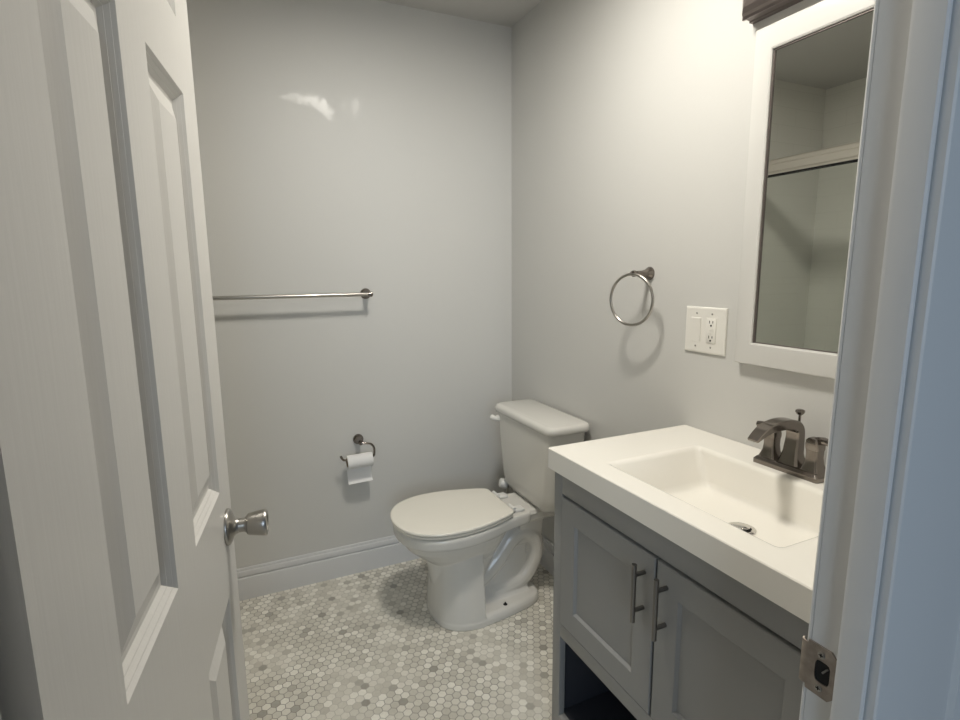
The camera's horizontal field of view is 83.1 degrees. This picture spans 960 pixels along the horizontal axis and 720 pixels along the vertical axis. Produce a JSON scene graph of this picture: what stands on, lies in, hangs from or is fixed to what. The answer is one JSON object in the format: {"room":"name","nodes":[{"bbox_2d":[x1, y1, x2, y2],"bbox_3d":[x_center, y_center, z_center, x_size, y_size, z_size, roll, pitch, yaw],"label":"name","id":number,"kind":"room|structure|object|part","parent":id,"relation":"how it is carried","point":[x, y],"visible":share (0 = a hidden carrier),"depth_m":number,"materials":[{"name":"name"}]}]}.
{"room":"bathroom","nodes":[
{"label":"bathroom","id":0,"kind":"room"},
{"bbox_2d":[186,0,511,568],"bbox_3d":[-0.875,-0.215,2.216,2.420,2.440,0.100,-5,10,-24],"label":"wall","id":1,"kind":"structure","parent":0,"point":[346,146],"depth_m":2.29,"materials":[{"name":"grey paint"}]},
{"bbox_2d":[212,288,372,299],"bbox_3d":[-0.752,-0.256,2.161,0.659,0.046,0.090,-5,10,-24],"label":"towel bar","id":2,"kind":"object","parent":1,"relation":"attached to","point":[365,293],"visible":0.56,"depth_m":2.13,"materials":[{"name":"silver metal"}]},
{"bbox_3d":[-0.474,-0.279,2.288,0.046,0.046,0.090,-5,10,-24],"label":"post","id":3,"kind":"part","parent":2,"relation":"part of","materials":[{"name":"silver metal"}]},
{"bbox_2d":[237,535,419,600],"bbox_3d":[-0.480,0.899,2.512,1.430,0.138,0.016,-5,10,-24],"label":"baseboard","id":4,"kind":"structure","parent":1,"relation":"attached to","point":[267,578],"depth_m":2.40,"materials":[{"name":"grey paint"}]},
{"bbox_2d":[340,434,375,460],"bbox_3d":[-0.542,0.383,2.368,0.155,0.097,0.077,-5,10,-24],"label":"toilet paper holder","id":5,"kind":"object","parent":1,"relation":"attached to","point":[358,438],"visible":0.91,"depth_m":2.37,"materials":[{"name":"silver metal"}]},
{"bbox_3d":[-0.528,0.355,2.376,0.046,0.046,0.066,-5,10,-24],"label":"post","id":6,"kind":"part","parent":5,"relation":"part of","materials":[{"name":"silver metal"}]},
{"bbox_2d":[346,452,373,484],"bbox_3d":[-0.521,0.472,2.356,0.110,0.132,0.061,-6,11,-24],"label":"toilet paper roll","id":7,"kind":"object","parent":5,"relation":"on","point":[358,465],"visible":0.97,"depth_m":2.35,"materials":[{"name":"white paper"}]},
{"bbox_2d":[239,558,553,719],"bbox_3d":[0.104,1.354,0.356,2.420,0.080,4.700,-5,10,-24],"label":"floor","id":8,"kind":"structure","parent":0,"point":[366,645],"depth_m":1.94,"materials":[{"name":"tile"}]},
{"bbox_2d":[390,399,589,630],"bbox_3d":[0.006,0.620,2.205,0.759,0.778,0.507,-5,10,-24],"label":"toilet","id":9,"kind":"object","parent":8,"relation":"on","point":[482,549],"visible":0.99,"depth_m":2.12,"materials":[{"name":"white ceramic"}]},
{"bbox_3d":[-0.123,0.593,2.132,0.456,0.010,0.381,-5,10,-24],"label":"seat lid","id":10,"kind":"part","parent":9,"relation":"part of","materials":[{"name":"white plastic"}]},
{"bbox_3d":[-0.122,0.608,2.135,0.448,0.012,0.371,-5,10,-24],"label":"seat","id":11,"kind":"part","parent":9,"relation":"part of","materials":[{"name":"white plastic"}]},
{"bbox_3d":[0.005,0.806,2.226,0.712,0.405,0.380,-5,10,-24],"label":"bowl","id":12,"kind":"part","parent":9,"relation":"part of","materials":[{"name":"white ceramic"}]},
{"bbox_3d":[0.066,0.256,2.389,0.036,0.028,0.040,-5,10,-24],"label":"flush lever","id":13,"kind":"part","parent":9,"relation":"part of","materials":[{"name":"white plastic"}]},
{"bbox_3d":[0.246,0.415,2.277,0.183,0.350,0.446,-5,10,-24],"label":"tank","id":14,"kind":"part","parent":9,"relation":"part of","materials":[{"name":"white ceramic"}]},
{"bbox_3d":[0.246,0.233,2.248,0.204,0.034,0.482,-5,10,-24],"label":"tank lid","id":15,"kind":"part","parent":9,"relation":"part of","materials":[{"name":"white ceramic"}]},
{"bbox_2d":[552,472,808,719],"bbox_3d":[0.573,0.739,1.277,0.511,0.829,0.792,-5,10,-24],"label":"vanity cabinet","id":16,"kind":"object","parent":8,"relation":"on","point":[645,628],"visible":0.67,"depth_m":1.15,"materials":[{"name":"grey paint"}]},
{"bbox_2d":[564,642,636,719],"bbox_3d":[0.598,0.713,1.284,0.453,0.759,0.753,-5,10,-24],"label":"shelf","id":17,"kind":"object","parent":16,"relation":"attached to","point":[586,697],"depth_m":1.58,"materials":[{"name":"grey wood"}]},
{"bbox_3d":[0.302,0.573,1.324,0.018,0.371,0.352,-5,10,-24],"label":"cabinet door","id":18,"kind":"part","parent":16,"relation":"part of","materials":[{"name":"grey paint"}]},
{"bbox_3d":[0.341,0.500,1.167,0.037,0.134,0.011,-5,10,-24],"label":"bar handle","id":19,"kind":"part","parent":16,"relation":"part of","materials":[{"name":"silver metal"}]},
{"bbox_3d":[0.369,0.509,1.108,0.037,0.134,0.011,-5,10,-24],"label":"bar handle","id":20,"kind":"part","parent":16,"relation":"part of","materials":[{"name":"silver metal"}]},
{"bbox_2d":[548,425,823,622],"bbox_3d":[0.577,0.328,1.214,0.494,0.109,0.804,-5,10,-24],"label":"vanity sink","id":21,"kind":"object","parent":16,"relation":"in","point":[704,492],"visible":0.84,"depth_m":1.23,"materials":[{"name":"ceramic"}]},
{"bbox_2d":[747,409,828,483],"bbox_3d":[0.684,0.192,1.246,0.169,0.146,0.190,-5,10,-24],"label":"faucet","id":22,"kind":"object","parent":21,"relation":"on","point":[792,461],"visible":0.97,"depth_m":1.25,"materials":[{"name":"silver metal"}]},
{"bbox_3d":[0.712,0.214,1.322,0.048,0.054,0.050,-5,10,-24],"label":"handle","id":23,"kind":"part","parent":22,"relation":"part of","materials":[{"name":"silver metal"}]},
{"bbox_3d":[0.682,0.194,1.245,0.165,0.117,0.054,-5,10,-24],"label":"spout","id":24,"kind":"part","parent":22,"relation":"part of","materials":[{"name":"silver metal"}]},
{"bbox_3d":[0.735,0.252,1.279,0.058,0.018,0.164,-5,10,-24],"label":"plate","id":25,"kind":"part","parent":22,"relation":"part of","materials":[{"name":"silver metal"}]},
{"bbox_3d":[0.748,0.134,1.267,0.019,0.038,0.019,-1,9,-2],"label":"lift rod","id":26,"kind":"part","parent":22,"relation":"part of","materials":[{"name":"silver metal"}]},
{"bbox_3d":[0.757,0.230,1.226,0.048,0.054,0.050,-5,10,-24],"label":"handle","id":27,"kind":"part","parent":22,"relation":"part of","materials":[{"name":"silver metal"}]},
{"bbox_3d":[0.453,0.624,1.002,0.018,0.371,0.352,-5,10,-24],"label":"cabinet door","id":28,"kind":"part","parent":16,"relation":"part of","materials":[{"name":"grey paint"}]},
{"bbox_2d":[379,0,541,26],"bbox_3d":[-0.459,-1.305,1.103,2.420,0.060,2.136,-5,10,-24],"label":"ceiling","id":29,"kind":"structure","parent":0,"point":[508,13],"depth_m":2.25,"materials":[{"name":"grey paint"}]},
{"bbox_2d":[512,0,834,543],"bbox_3d":[0.627,-0.152,1.738,0.100,2.440,2.036,-5,10,-24],"label":"wall","id":30,"kind":"structure","parent":0,"point":[631,119],"depth_m":1.80,"materials":[{"name":"grey paint"}]},
{"bbox_2d":[540,535,553,575],"bbox_3d":[0.396,0.924,2.304,0.016,0.138,1.108,-5,10,-24],"label":"baseboard","id":31,"kind":"structure","parent":30,"relation":"attached to","point":[547,560],"depth_m":2.47,"materials":[{"name":"grey paint"}]},
{"bbox_2d":[609,267,654,325],"bbox_3d":[0.514,-0.207,1.760,0.082,0.190,0.171,-8,12,-37],"label":"towel ring","id":32,"kind":"object","parent":30,"relation":"attached to","point":[648,273],"visible":1,"depth_m":1.74,"materials":[{"name":"silver metal"}]},
{"bbox_3d":[0.517,-0.278,1.742,0.076,0.043,0.043,-5,10,-24],"label":"post","id":33,"kind":"part","parent":32,"relation":"part of","materials":[{"name":"silver metal"}]},
{"bbox_2d":[685,306,728,355],"bbox_3d":[0.650,-0.086,1.565,0.010,0.133,0.147,-5,10,-24],"label":"switch plate","id":34,"kind":"object","parent":30,"relation":"attached to","point":[706,327],"visible":1,"depth_m":1.56,"materials":[{"name":"white plastic"}]},
{"bbox_2d":[691,317,700,341],"bbox_3d":[0.634,-0.090,1.592,0.004,0.071,0.035,-5,10,-24],"label":"rocker switch","id":35,"kind":"object","parent":34,"relation":"attached to","point":[695,321],"depth_m":1.59,"materials":[{"name":"white plastic"}]},
{"bbox_2d":[706,318,716,343],"bbox_3d":[0.658,-0.082,1.542,0.004,0.070,0.034,-5,10,-24],"label":"outlet","id":36,"kind":"object","parent":34,"relation":"attached to","point":[711,323],"depth_m":1.54,"materials":[{"name":"white plastic"}]},
{"bbox_2d":[742,0,802,23],"bbox_3d":[0.710,-0.924,1.087,0.170,0.246,0.500,-5,10,-24],"label":"vanity light","id":37,"kind":"object","parent":30,"relation":"attached to","point":[753,11],"visible":1,"depth_m":1.29,"materials":[{"name":"brown metal"}]},
{"bbox_2d":[734,0,874,378],"bbox_3d":[0.786,-0.371,1.200,0.022,0.826,0.451,-5,10,-24],"label":"wall mirror","id":38,"kind":"object","parent":30,"relation":"attached to","point":[811,64],"visible":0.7,"depth_m":1.26,"materials":[{"name":"white mirror"}]},
{"bbox_3d":[-0.013,0.075,0.378,2.220,2.440,0.070,-5,10,-24],"label":"wall","id":39,"kind":"structure","parent":0,"visible":0},
{"bbox_2d":[0,0,268,719],"bbox_3d":[-0.388,0.229,0.670,0.173,2.026,0.717,-3,10,-17],"label":"door","id":40,"kind":"structure","parent":39,"relation":"in","point":[119,593],"depth_m":0.48,"materials":[{"name":"grey paint"}]},
{"bbox_3d":[-0.415,0.299,0.989,0.051,0.048,0.048,-3,10,-16],"label":"knob","id":41,"kind":"part","parent":40,"relation":"part of","materials":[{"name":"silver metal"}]},
{"bbox_2d":[799,0,959,719],"bbox_3d":[0.480,0.173,0.620,0.202,2.160,0.103,-5,10,-24],"label":"door frame","id":42,"kind":"structure","parent":39,"relation":"attached to","point":[912,40],"depth_m":0.56,"materials":[{"name":"white paint"}]},
{"bbox_3d":[0.403,0.368,0.646,0.007,0.064,0.044,-5,10,-24],"label":"strike plate","id":43,"kind":"part","parent":42,"relation":"part of","materials":[{"name":"metal"}]}
]}

